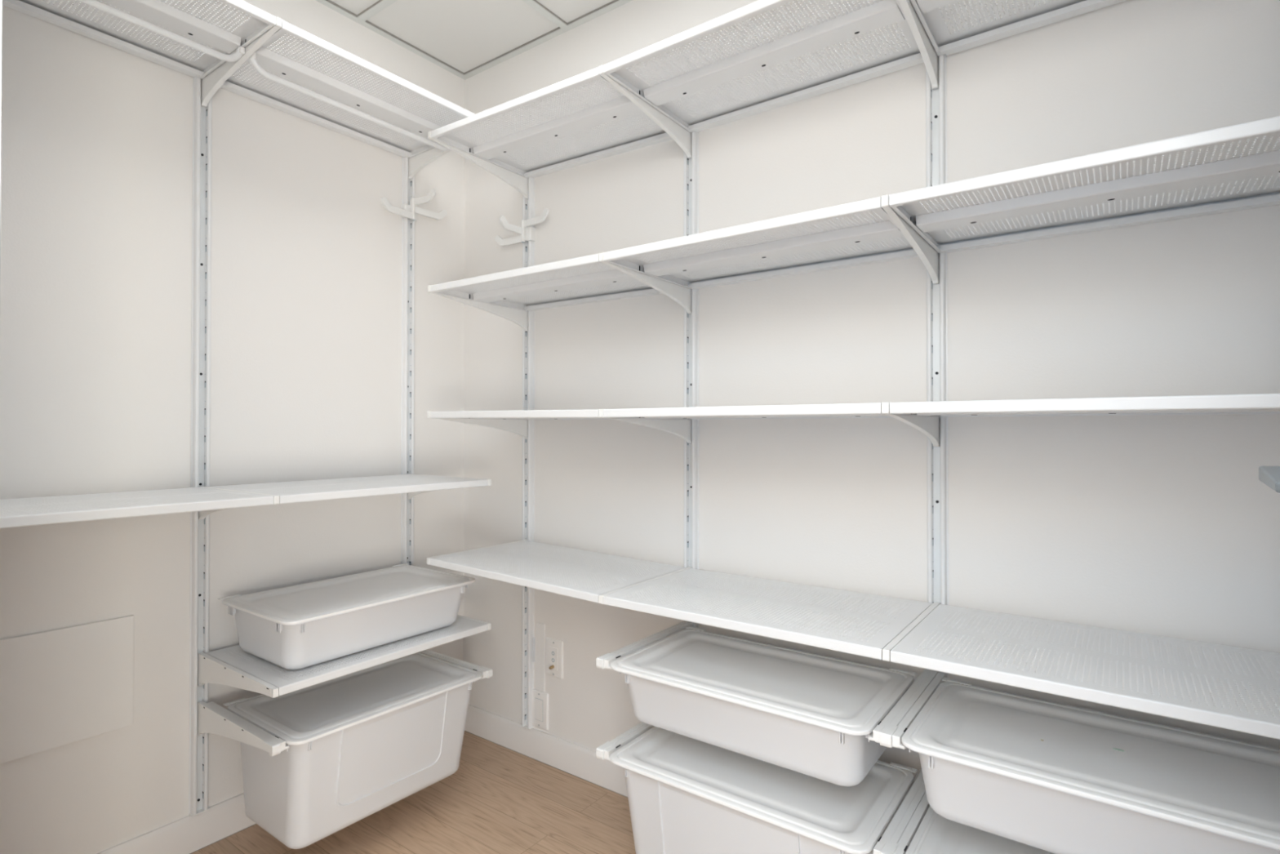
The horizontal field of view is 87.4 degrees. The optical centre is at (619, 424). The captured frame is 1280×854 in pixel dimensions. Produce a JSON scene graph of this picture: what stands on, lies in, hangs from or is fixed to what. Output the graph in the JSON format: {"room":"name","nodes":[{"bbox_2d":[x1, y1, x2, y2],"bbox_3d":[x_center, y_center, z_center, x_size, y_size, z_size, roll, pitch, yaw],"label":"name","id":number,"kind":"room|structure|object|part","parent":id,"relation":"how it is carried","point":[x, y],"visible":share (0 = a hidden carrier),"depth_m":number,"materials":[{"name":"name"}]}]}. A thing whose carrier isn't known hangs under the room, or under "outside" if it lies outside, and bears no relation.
{"room":"walk-in closet","nodes":[
{"label":"walk-in closet","id":0,"kind":"room"},
{"bbox_2d":[0,0,464,853],"bbox_3d":[-1.063,-0.121,1.734,0.120,2.414,1.580,0,-1,37],"label":"wall","id":1,"kind":"structure","parent":0,"point":[95,273],"depth_m":1.63,"materials":[{"name":"paint"}]},
{"bbox_2d":[0,614,133,764],"bbox_3d":[-1.271,0.563,1.344,0.010,0.250,0.500,0,-1,37],"label":"access panel","id":2,"kind":"object","parent":1,"relation":"attached to","point":[60,686],"visible":1,"depth_m":1.44,"materials":[{"name":"white paint"}]},
{"bbox_2d":[95,792,256,853],"bbox_3d":[-0.978,1.000,1.728,0.012,0.088,1.448,0,-1,37],"label":"baseboard","id":3,"kind":"structure","parent":1,"relation":"attached to","point":[188,834],"depth_m":1.63,"materials":[{"name":"white paint"}]},
{"bbox_2d":[188,52,212,817],"bbox_3d":[-1.034,-0.012,1.657,0.018,1.934,0.041,0,-1,37],"label":"upright","id":4,"kind":"object","parent":1,"relation":"attached to","point":[202,116],"visible":0.86,"depth_m":1.65,"materials":[{"name":"white metal"}]},
{"bbox_2d":[197,652,278,697],"bbox_3d":[-0.883,0.602,1.538,0.384,0.080,0.012,0,-1,37],"label":"shelf bracket","id":5,"kind":"object","parent":4,"relation":"attached to","point":[211,669],"visible":1,"depth_m":1.55,"materials":[{"name":"white metal"}]},
{"bbox_2d":[198,486,279,519],"bbox_3d":[-0.882,0.193,1.541,0.384,0.080,0.012,0,-1,37],"label":"shelf bracket","id":6,"kind":"object","parent":4,"relation":"attached to","point":[202,514],"visible":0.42,"depth_m":1.59,"materials":[{"name":"white metal"}]},
{"bbox_2d":[200,17,281,107],"bbox_3d":[-0.882,-0.831,1.550,0.384,0.080,0.012,0,-1,37],"label":"shelf bracket","id":7,"kind":"object","parent":4,"relation":"attached to","point":[210,84],"visible":0.66,"depth_m":1.58,"materials":[{"name":"white metal"}]},
{"bbox_2d":[197,700,288,755],"bbox_3d":[-0.875,0.721,1.544,0.388,0.081,0.039,0,-1,37],"label":"bracket","id":8,"kind":"object","parent":4,"relation":"attached to","point":[212,717],"visible":1,"depth_m":1.54,"materials":[{"name":"white metal"}]},
{"bbox_2d":[223,652,482,848],"bbox_3d":[-0.669,0.826,1.746,0.341,0.278,0.545,0,-1,37],"label":"storage bin","id":9,"kind":"object","parent":4,"relation":"hanging from","point":[361,743],"visible":0.9,"depth_m":1.62,"materials":[{"name":"plastic"}]},
{"bbox_3d":[-0.666,0.693,1.748,0.338,0.008,0.545,0,-1,37],"label":"bin lid","id":10,"kind":"part","parent":9,"relation":"part of","materials":[{"name":"white plastic"}]},
{"bbox_2d":[400,128,414,565],"bbox_3d":[-0.673,-0.008,2.136,0.018,1.934,0.041,0,-1,37],"label":"upright","id":11,"kind":"object","parent":1,"relation":"attached to","point":[407,185],"visible":0.58,"depth_m":2.13,"materials":[{"name":"white metal"}]},
{"bbox_2d":[205,616,487,695],"bbox_3d":[-0.701,0.574,1.777,0.378,0.019,0.586,0,-1,37],"label":"metal shelf","id":12,"kind":"object","parent":11,"relation":"on","point":[286,681],"visible":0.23,"depth_m":1.61,"materials":[{"name":"white metal"}]},
{"bbox_2d":[217,563,475,669],"bbox_3d":[-0.691,0.496,1.766,0.341,0.133,0.545,0,-1,37],"label":"storage bin","id":13,"kind":"object","parent":12,"relation":"on","point":[298,626],"visible":1,"depth_m":1.65,"materials":[{"name":"plastic"}]},
{"bbox_3d":[-0.690,0.436,1.765,0.338,0.008,0.545,0,-1,37],"label":"bin lid","id":14,"kind":"part","parent":13,"relation":"part of","materials":[{"name":"white plastic"}]},
{"bbox_2d":[208,474,488,503],"bbox_3d":[-0.701,0.164,1.780,0.378,0.019,0.586,0,-1,37],"label":"metal shelf","id":15,"kind":"object","parent":11,"relation":"on","point":[295,491],"visible":0.99,"depth_m":1.68,"materials":[{"name":"white metal"}]},
{"bbox_2d":[220,19,488,158],"bbox_3d":[-0.700,-0.859,1.789,0.378,0.019,0.586,0,-1,37],"label":"metal shelf","id":16,"kind":"object","parent":11,"relation":"on","point":[276,63],"visible":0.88,"depth_m":1.74,"materials":[{"name":"white metal"}]},
{"bbox_2d":[248,52,449,151],"bbox_3d":[-0.669,-0.831,1.765,0.019,0.050,0.589,0,-1,37],"label":"rail","id":17,"kind":"object","parent":16,"relation":"attached to","point":[252,58],"visible":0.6,"depth_m":1.70,"materials":[{"name":"white metal"}]},
{"bbox_2d":[381,188,447,221],"bbox_3d":[-0.627,-0.691,2.110,0.129,0.084,0.245,0,-1,37],"label":"hook","id":18,"kind":"object","parent":11,"relation":"attached to","point":[411,211],"visible":1,"depth_m":2.12,"materials":[{"name":"white plastic"}]},
{"bbox_3d":[-0.687,-0.670,2.077,0.006,0.038,0.121,0,-1,32],"label":"hook arm","id":19,"kind":"part","parent":18,"relation":"part of","materials":[{"name":"white plastic"}]},
{"bbox_3d":[-0.613,-0.714,2.104,0.098,0.037,0.006,0,-1,31],"label":"hook arm","id":20,"kind":"part","parent":18,"relation":"part of"},
{"bbox_3d":[-0.615,-0.691,2.176,0.006,0.038,0.124,0,-1,41],"label":"hook arm","id":21,"kind":"part","parent":18,"relation":"part of","materials":[{"name":"white plastic"}]},
{"bbox_2d":[407,473,491,499],"bbox_3d":[-0.522,0.197,2.021,0.384,0.080,0.012,0,-1,37],"label":"shelf bracket","id":22,"kind":"object","parent":11,"relation":"attached to","point":[410,495],"visible":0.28,"depth_m":2.09,"materials":[{"name":"white metal"}]},
{"bbox_2d":[408,122,492,179],"bbox_3d":[-0.521,-0.827,2.029,0.384,0.080,0.012,0,-1,37],"label":"shelf bracket","id":23,"kind":"object","parent":11,"relation":"attached to","point":[415,163],"visible":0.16,"depth_m":2.10,"materials":[{"name":"white metal"}]},
{"bbox_2d":[418,648,493,679],"bbox_3d":[-0.527,0.738,2.007,0.388,0.081,0.039,0,-1,37],"label":"bracket","id":24,"kind":"object","parent":11,"relation":"attached to","point":[486,672],"visible":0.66,"depth_m":1.96,"materials":[{"name":"white metal"}]},
{"bbox_3d":[-0.526,0.738,2.020,0.373,0.080,0.012,0,-1,37],"label":"arm","id":25,"kind":"part","parent":24,"relation":"part of","materials":[{"name":"white metal"}]},
{"bbox_2d":[457,614,490,630],"bbox_3d":[-0.522,0.606,2.018,0.384,0.080,0.012,0,-1,37],"label":"shelf bracket","id":26,"kind":"object","parent":11,"relation":"attached to","point":[460,615],"visible":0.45,"depth_m":1.93,"materials":[{"name":"white metal"}]},
{"bbox_3d":[-0.526,0.606,2.021,0.373,0.080,0.012,0,-1,37],"label":"arm","id":27,"kind":"part","parent":26,"relation":"part of","materials":[{"name":"white metal"}]},
{"bbox_2d":[191,730,635,853],"bbox_3d":[-0.425,1.053,0.118,2.870,0.040,3.420,0,-1,37],"label":"floor","id":28,"kind":"structure","parent":0,"point":[499,799],"depth_m":1.77,"materials":[{"name":"brown wood"}]},
{"bbox_2d":[325,0,618,74],"bbox_3d":[0.121,-1.268,0.929,2.750,0.094,1.460,0,-1,37],"label":"ceiling","id":29,"kind":"structure","parent":0,"point":[464,35],"depth_m":2.02,"materials":[{"name":"paint"}]},
{"bbox_2d":[463,0,1279,777],"bbox_3d":[0.595,-0.122,1.551,2.990,2.414,0.120,0,-1,37],"label":"wall","id":30,"kind":"structure","parent":0,"point":[1160,525],"depth_m":1.45,"materials":[{"name":"paint"}]},
{"bbox_2d":[189,730,627,853],"bbox_3d":[0.120,1.039,0.910,2.750,0.002,1.460,0,-1,37],"label":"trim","id":31,"kind":"structure","parent":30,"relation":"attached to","point":[465,731],"depth_m":1.97,"materials":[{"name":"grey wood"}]},
{"bbox_2d":[315,0,632,79],"bbox_3d":[0.121,-1.217,0.928,2.750,0.007,1.460,0,-1,37],"label":"trim","id":32,"kind":"structure","parent":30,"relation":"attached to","point":[380,5],"depth_m":2.02,"materials":[{"name":"silver metal"}]},
{"bbox_2d":[520,120,534,729],"bbox_3d":[-0.292,-0.017,2.130,0.041,1.952,0.018,0,-1,37],"label":"upright","id":33,"kind":"object","parent":30,"relation":"attached to","point":[528,205],"visible":0.61,"depth_m":2.12,"materials":[{"name":"white metal"}]},
{"bbox_2d":[426,539,527,564],"bbox_3d":[-0.406,0.404,1.976,0.012,0.080,0.384,0,-1,37],"label":"shelf bracket","id":34,"kind":"object","parent":33,"relation":"attached to","point":[429,557],"visible":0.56,"depth_m":1.93,"materials":[{"name":"white metal"}]},
{"bbox_3d":[-0.403,0.405,1.980,0.012,0.080,0.373,0,-1,37],"label":"arm","id":35,"kind":"part","parent":34,"relation":"part of","materials":[{"name":"white metal"}]},
{"bbox_2d":[426,411,528,439],"bbox_3d":[-0.406,0.005,1.979,0.012,0.080,0.384,0,-1,37],"label":"shelf bracket","id":36,"kind":"object","parent":33,"relation":"attached to","point":[520,427],"visible":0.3,"depth_m":2.04,"materials":[{"name":"white metal"}]},
{"bbox_2d":[427,130,528,199],"bbox_3d":[-0.405,-0.761,1.985,0.012,0.080,0.384,0,-1,37],"label":"shelf bracket","id":37,"kind":"object","parent":33,"relation":"attached to","point":[518,182],"visible":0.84,"depth_m":2.03,"materials":[{"name":"white metal"}]},
{"bbox_2d":[427,284,528,331],"bbox_3d":[-0.405,-0.339,1.982,0.012,0.080,0.384,0,-1,37],"label":"shelf bracket","id":38,"kind":"object","parent":33,"relation":"attached to","point":[518,317],"visible":0.62,"depth_m":2.04,"materials":[{"name":"white metal"}]},
{"bbox_2d":[430,408,613,419],"bbox_3d":[-0.167,-0.024,1.798,0.586,0.024,0.378,0,-1,37],"label":"metal shelf","id":39,"kind":"object","parent":33,"relation":"on","point":[583,414],"visible":0.8,"depth_m":1.65,"materials":[{"name":"white metal"}]},
{"bbox_2d":[494,208,548,246],"bbox_3d":[-0.310,-0.617,2.111,0.146,0.084,0.193,0,0,-16],"label":"hook","id":40,"kind":"object","parent":33,"relation":"attached to","point":[527,233],"visible":1,"depth_m":2.11,"materials":[{"name":"white plastic"}]},
{"bbox_3d":[-0.354,-0.595,2.150,0.118,0.038,0.006,0,-1,33],"label":"hook arm","id":41,"kind":"part","parent":40,"relation":"part of","materials":[{"name":"white plastic"}]},
{"bbox_3d":[-0.334,-0.619,2.079,0.006,0.038,0.098,0,-1,37],"label":"hook arm","id":42,"kind":"part","parent":40,"relation":"part of","materials":[{"name":"white plastic"}]},
{"bbox_3d":[-0.261,-0.640,2.079,0.118,0.037,0.006,0,-1,42],"label":"hook arm","id":43,"kind":"part","parent":40,"relation":"part of"},
{"bbox_2d":[431,253,662,311],"bbox_3d":[-0.167,-0.367,1.800,0.586,0.025,0.378,0,-1,37],"label":"metal shelf","id":44,"kind":"object","parent":33,"relation":"on","point":[583,280],"visible":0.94,"depth_m":1.80,"materials":[{"name":"white metal"}]},
{"bbox_2d":[431,66,672,177],"bbox_3d":[-0.167,-0.785,1.804,0.586,0.034,0.378,0,-1,37],"label":"metal shelf","id":45,"kind":"object","parent":33,"relation":"on","point":[500,150],"visible":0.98,"depth_m":1.79,"materials":[{"name":"white metal"}]},
{"bbox_2d":[430,540,685,603],"bbox_3d":[-0.167,0.379,1.794,0.586,0.031,0.378,0,-1,37],"label":"metal shelf","id":46,"kind":"object","parent":33,"relation":"on","point":[584,575],"visible":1,"depth_m":1.74,"materials":[{"name":"white metal"}]},
{"bbox_2d":[535,622,544,692],"bbox_3d":[-0.248,0.729,2.100,0.038,0.212,0.004,0,-1,37],"label":"cable cover","id":47,"kind":"object","parent":30,"relation":"attached to","point":[540,627],"visible":1,"depth_m":2.10,"materials":[{"name":"white plastic"}]},
{"bbox_2d":[532,688,548,730],"bbox_3d":[-0.251,0.892,2.098,0.070,0.114,0.008,0,-1,37],"label":"cover plate","id":48,"kind":"object","parent":30,"relation":"attached to","point":[540,699],"visible":1,"depth_m":2.09,"materials":[{"name":"white plastic"}]},
{"bbox_2d":[464,703,627,796],"bbox_3d":[0.555,0.999,1.489,2.750,0.088,0.012,0,-1,37],"label":"baseboard","id":49,"kind":"structure","parent":30,"relation":"attached to","point":[580,761],"depth_m":2.06,"materials":[{"name":"white paint"}]},
{"bbox_2d":[545,637,563,679],"bbox_3d":[-0.206,0.720,2.057,0.070,0.114,0.023,0,-1,37],"label":"cover plate","id":50,"kind":"object","parent":30,"relation":"attached to","point":[553,647],"visible":1,"depth_m":2.06,"materials":[{"name":"white plastic"}]},
{"bbox_2d":[683,54,698,627],"bbox_3d":[0.188,-0.019,1.770,0.041,1.952,0.018,0,-1,37],"label":"upright","id":51,"kind":"object","parent":30,"relation":"attached to","point":[691,166],"visible":0.43,"depth_m":1.77,"materials":[{"name":"white metal"}]},
{"bbox_2d":[595,721,654,760],"bbox_3d":[0.081,0.748,1.604,0.039,0.081,0.388,0,-1,37],"label":"bracket","id":52,"kind":"object","parent":51,"relation":"attached to","point":[604,751],"visible":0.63,"depth_m":1.50,"materials":[{"name":"white metal"}]},
{"bbox_3d":[0.077,0.749,1.616,0.012,0.080,0.373,0,-1,37],"label":"arm","id":53,"kind":"part","parent":52,"relation":"part of","materials":[{"name":"white metal"}]},
{"bbox_2d":[595,620,693,669],"bbox_3d":[0.081,0.552,1.606,0.039,0.081,0.388,0,-1,37],"label":"bracket","id":54,"kind":"object","parent":51,"relation":"attached to","point":[604,661],"visible":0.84,"depth_m":1.55,"materials":[{"name":"white metal"}]},
{"bbox_3d":[0.077,0.552,1.618,0.012,0.080,0.373,0,-1,37],"label":"arm","id":55,"kind":"part","parent":54,"relation":"part of","materials":[{"name":"white metal"}]},
{"bbox_2d":[599,64,691,158],"bbox_3d":[0.074,-0.748,1.625,0.012,0.080,0.384,0,-1,37],"label":"shelf bracket","id":56,"kind":"object","parent":51,"relation":"attached to","point":[682,137],"visible":0.61,"depth_m":1.66,"materials":[{"name":"white metal"}]},
{"bbox_2d":[599,252,691,313],"bbox_3d":[0.074,-0.335,1.621,0.012,0.080,0.384,0,-1,37],"label":"shelf bracket","id":57,"kind":"object","parent":51,"relation":"attached to","point":[682,295],"visible":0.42,"depth_m":1.67,"materials":[{"name":"white metal"}]},
{"bbox_2d":[598,408,692,443],"bbox_3d":[0.074,0.008,1.618,0.012,0.080,0.384,0,-1,37],"label":"shelf bracket","id":58,"kind":"object","parent":51,"relation":"attached to","point":[682,428],"visible":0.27,"depth_m":1.68,"materials":[{"name":"white metal"}]},
{"bbox_3d":[0.077,0.008,1.623,0.012,0.080,0.373,0,-1,37],"label":"arm","id":59,"kind":"part","parent":58,"relation":"part of","materials":[{"name":"white metal"}]},
{"bbox_2d":[598,566,692,604],"bbox_3d":[0.074,0.415,1.615,0.012,0.080,0.384,0,-1,37],"label":"shelf bracket","id":60,"kind":"object","parent":51,"relation":"attached to","point":[601,596],"visible":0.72,"depth_m":1.56,"materials":[{"name":"white metal"}]},
{"bbox_2d":[603,196,919,288],"bbox_3d":[0.313,-0.367,1.440,0.586,0.019,0.378,0,-1,37],"label":"metal shelf","id":61,"kind":"object","parent":51,"relation":"on","point":[803,242],"visible":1,"depth_m":1.41,"materials":[{"name":"white metal"}]},
{"bbox_2d":[603,0,924,132],"bbox_3d":[0.313,-0.780,1.443,0.586,0.019,0.378,0,-1,37],"label":"metal shelf","id":62,"kind":"object","parent":51,"relation":"on","point":[870,18],"visible":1,"depth_m":1.43,"materials":[{"name":"white metal"}]},
{"bbox_2d":[603,568,932,659],"bbox_3d":[0.312,0.383,1.433,0.586,0.019,0.378,0,-1,37],"label":"metal shelf","id":63,"kind":"object","parent":51,"relation":"on","point":[855,623],"visible":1,"depth_m":1.36,"materials":[{"name":"white metal"}]},
{"bbox_2d":[603,402,893,419],"bbox_3d":[0.313,-0.024,1.437,0.586,0.019,0.378,0,-1,37],"label":"metal shelf","id":64,"kind":"object","parent":30,"relation":"attached to","point":[873,410],"visible":0.94,"depth_m":1.30,"materials":[{"name":"white metal"}]},
{"bbox_2d":[925,7,949,678],"bbox_3d":[0.667,-0.022,1.409,0.041,1.952,0.018,0,-1,37],"label":"upright","id":65,"kind":"object","parent":30,"relation":"attached to","point":[936,99],"visible":0.53,"depth_m":1.41,"materials":[{"name":"white metal"}]},
{"bbox_2d":[610,626,916,786],"bbox_3d":[0.289,0.574,1.395,0.545,0.133,0.341,0,-1,37],"label":"storage bin","id":66,"kind":"object","parent":65,"relation":"attached to","point":[815,715],"visible":0.92,"depth_m":1.31,"materials":[{"name":"plastic"}]},
{"bbox_3d":[0.288,0.514,1.395,0.545,0.008,0.338,0,-1,37],"label":"bin lid","id":67,"kind":"part","parent":66,"relation":"part of","materials":[{"name":"white plastic"}]},
{"bbox_2d":[610,726,916,853],"bbox_3d":[0.289,0.843,1.393,0.545,0.278,0.341,0,-1,37],"label":"storage bin","id":68,"kind":"object","parent":65,"relation":"hanging from","point":[686,795],"visible":0.72,"depth_m":1.31,"materials":[{"name":"plastic"}]},
{"bbox_2d":[869,768,929,853],"bbox_3d":[0.552,0.746,1.250,0.060,0.081,0.388,0,-1,37],"label":"bracket","id":69,"kind":"object","parent":65,"relation":"attached to","point":[902,827],"visible":0.77,"depth_m":1.19,"materials":[{"name":"white metal"}]},
{"bbox_3d":[0.556,0.746,1.256,0.012,0.080,0.373,0,-1,37],"label":"arm","id":70,"kind":"part","parent":69,"relation":"part of","materials":[{"name":"white metal"}]},
{"bbox_2d":[867,669,948,749],"bbox_3d":[0.552,0.549,1.252,0.060,0.081,0.388,0,-1,37],"label":"bracket","id":71,"kind":"object","parent":65,"relation":"attached to","point":[889,732],"visible":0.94,"depth_m":1.19,"materials":[{"name":"white metal"}]},
{"bbox_3d":[0.556,0.549,1.257,0.012,0.080,0.373,0,-1,37],"label":"arm","id":72,"kind":"part","parent":71,"relation":"part of","materials":[{"name":"white metal"}]},
{"bbox_2d":[880,195,939,284],"bbox_3d":[0.554,-0.338,1.260,0.012,0.080,0.384,0,-1,37],"label":"shelf bracket","id":73,"kind":"object","parent":65,"relation":"attached to","point":[930,257],"visible":0.76,"depth_m":1.28,"materials":[{"name":"white metal"}]},
{"bbox_2d":[881,402,939,446],"bbox_3d":[0.553,0.005,1.258,0.012,0.080,0.384,0,-1,37],"label":"shelf bracket","id":74,"kind":"object","parent":65,"relation":"attached to","point":[929,426],"visible":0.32,"depth_m":1.30,"materials":[{"name":"white metal"}]},
{"bbox_3d":[0.557,0.005,1.262,0.012,0.080,0.373,0,-1,37],"label":"arm","id":75,"kind":"part","parent":74,"relation":"part of","materials":[{"name":"white metal"}]},
{"bbox_2d":[882,601,940,661],"bbox_3d":[0.553,0.412,1.254,0.012,0.080,0.384,0,-1,37],"label":"shelf bracket","id":76,"kind":"object","parent":65,"relation":"attached to","point":[886,650],"visible":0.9,"depth_m":1.20,"materials":[{"name":"white metal"}]},
{"bbox_2d":[898,0,938,89],"bbox_3d":[0.554,-0.750,1.264,0.012,0.080,0.384,0,-1,37],"label":"shelf bracket","id":77,"kind":"object","parent":65,"relation":"attached to","point":[931,60],"visible":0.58,"depth_m":1.32,"materials":[{"name":"white metal"}]},
{"bbox_2d":[905,805,1055,853],"bbox_3d":[0.763,0.840,1.037,0.545,0.278,0.341,0,-1,37],"label":"storage bin","id":78,"kind":"object","parent":65,"relation":"attached to","point":[935,833],"visible":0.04,"depth_m":1.14,"materials":[{"name":"plastic"}]},
{"bbox_2d":[888,115,1279,253],"bbox_3d":[0.792,-0.370,1.079,0.586,0.019,0.378,0,-1,37],"label":"metal shelf","id":79,"kind":"object","parent":65,"relation":"on","point":[1100,193],"visible":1,"depth_m":1.07,"materials":[{"name":"white metal"}]},
{"bbox_2d":[901,677,1279,853],"bbox_3d":[0.763,0.570,1.039,0.545,0.133,0.341,0,-1,37],"label":"storage bin","id":80,"kind":"object","parent":65,"relation":"attached to","point":[1056,778],"visible":1,"depth_m":1.00,"materials":[{"name":"plastic"}]},
{"bbox_2d":[889,393,1279,417],"bbox_3d":[0.792,-0.027,1.076,0.586,0.019,0.378,0,-1,37],"label":"metal shelf","id":81,"kind":"object","parent":30,"relation":"attached to","point":[1258,403],"visible":1,"depth_m":0.97,"materials":[{"name":"white metal"}]},
{"bbox_2d":[1258,466,1279,493],"bbox_3d":[0.380,0.006,0.294,0.109,2.033,0.766,0,-1,37],"label":"door","id":82,"kind":"structure","parent":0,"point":[1269,476],"depth_m":0.48,"materials":[{"name":"white paint"}]},
{"bbox_3d":[-0.355,-0.153,0.288,2.750,2.374,0.120,0,-1,37],"label":"wall","id":83,"kind":"structure","parent":0,"visible":0},
{"bbox_2d":[0,0,2,271],"bbox_3d":[-0.068,-0.032,0.159,0.873,2.130,0.020,0,-1,37],"label":"trim","id":84,"kind":"structure","parent":83,"relation":"attached to","point":[1,1],"depth_m":0.40,"materials":[{"name":"grey paint"}]},
{"bbox_3d":[1.147,-0.025,1.049,0.041,1.952,0.018,0,-1,37],"label":"upright","id":85,"kind":"object","parent":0,"visible":0},
{"bbox_3d":[1.033,-0.753,0.903,0.012,0.080,0.384,0,-1,37],"label":"shelf bracket","id":86,"kind":"object","parent":85,"relation":"attached to","visible":0},
{"bbox_2d":[910,0,1127,56],"bbox_3d":[0.793,-0.782,1.082,0.586,0.019,0.378,0,-1,37],"label":"metal shelf","id":87,"kind":"object","parent":86,"relation":"on","point":[1023,20],"visible":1,"depth_m":1.29,"materials":[{"name":"white metal"}]},
{"bbox_3d":[1.033,0.409,0.894,0.012,0.080,0.384,0,-1,37],"label":"shelf bracket","id":88,"kind":"object","parent":85,"relation":"attached to","visible":0},
{"bbox_2d":[890,604,1279,739],"bbox_3d":[0.792,0.380,1.073,0.586,0.019,0.378,0,-1,37],"label":"metal shelf","id":89,"kind":"object","parent":88,"relation":"on","point":[1179,678],"visible":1,"depth_m":1.04,"materials":[{"name":"white metal"}]},
{"bbox_3d":[-1.394,-0.016,1.177,0.018,1.934,0.041,0,-1,37],"label":"upright","id":90,"kind":"object","parent":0,"visible":0},
{"bbox_3d":[-1.243,-0.835,1.070,0.384,0.080,0.012,0,-1,37],"label":"shelf bracket","id":91,"kind":"object","parent":90,"relation":"attached to","visible":0},
{"bbox_2d":[2,0,275,79],"bbox_3d":[-1.061,-0.863,1.309,0.378,0.019,0.586,0,-1,37],"label":"metal shelf","id":92,"kind":"object","parent":91,"relation":"on","point":[204,32],"visible":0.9,"depth_m":1.45,"materials":[{"name":"white metal"}]},
{"bbox_2d":[75,0,244,62],"bbox_3d":[-1.030,-0.835,1.285,0.019,0.050,0.589,0,-1,37],"label":"rail","id":93,"kind":"object","parent":92,"relation":"attached to","point":[240,51],"visible":1,"depth_m":1.39,"materials":[{"name":"white metal"}]},
{"bbox_3d":[-1.243,0.188,1.062,0.384,0.080,0.012,0,-1,37],"label":"shelf bracket","id":94,"kind":"object","parent":90,"relation":"attached to","visible":0},
{"bbox_2d":[0,487,273,528],"bbox_3d":[-1.061,0.160,1.301,0.378,0.019,0.586,0,-1,37],"label":"metal shelf","id":95,"kind":"object","parent":94,"relation":"on","point":[42,510],"visible":1,"depth_m":1.29,"materials":[{"name":"white metal"}]}
]}

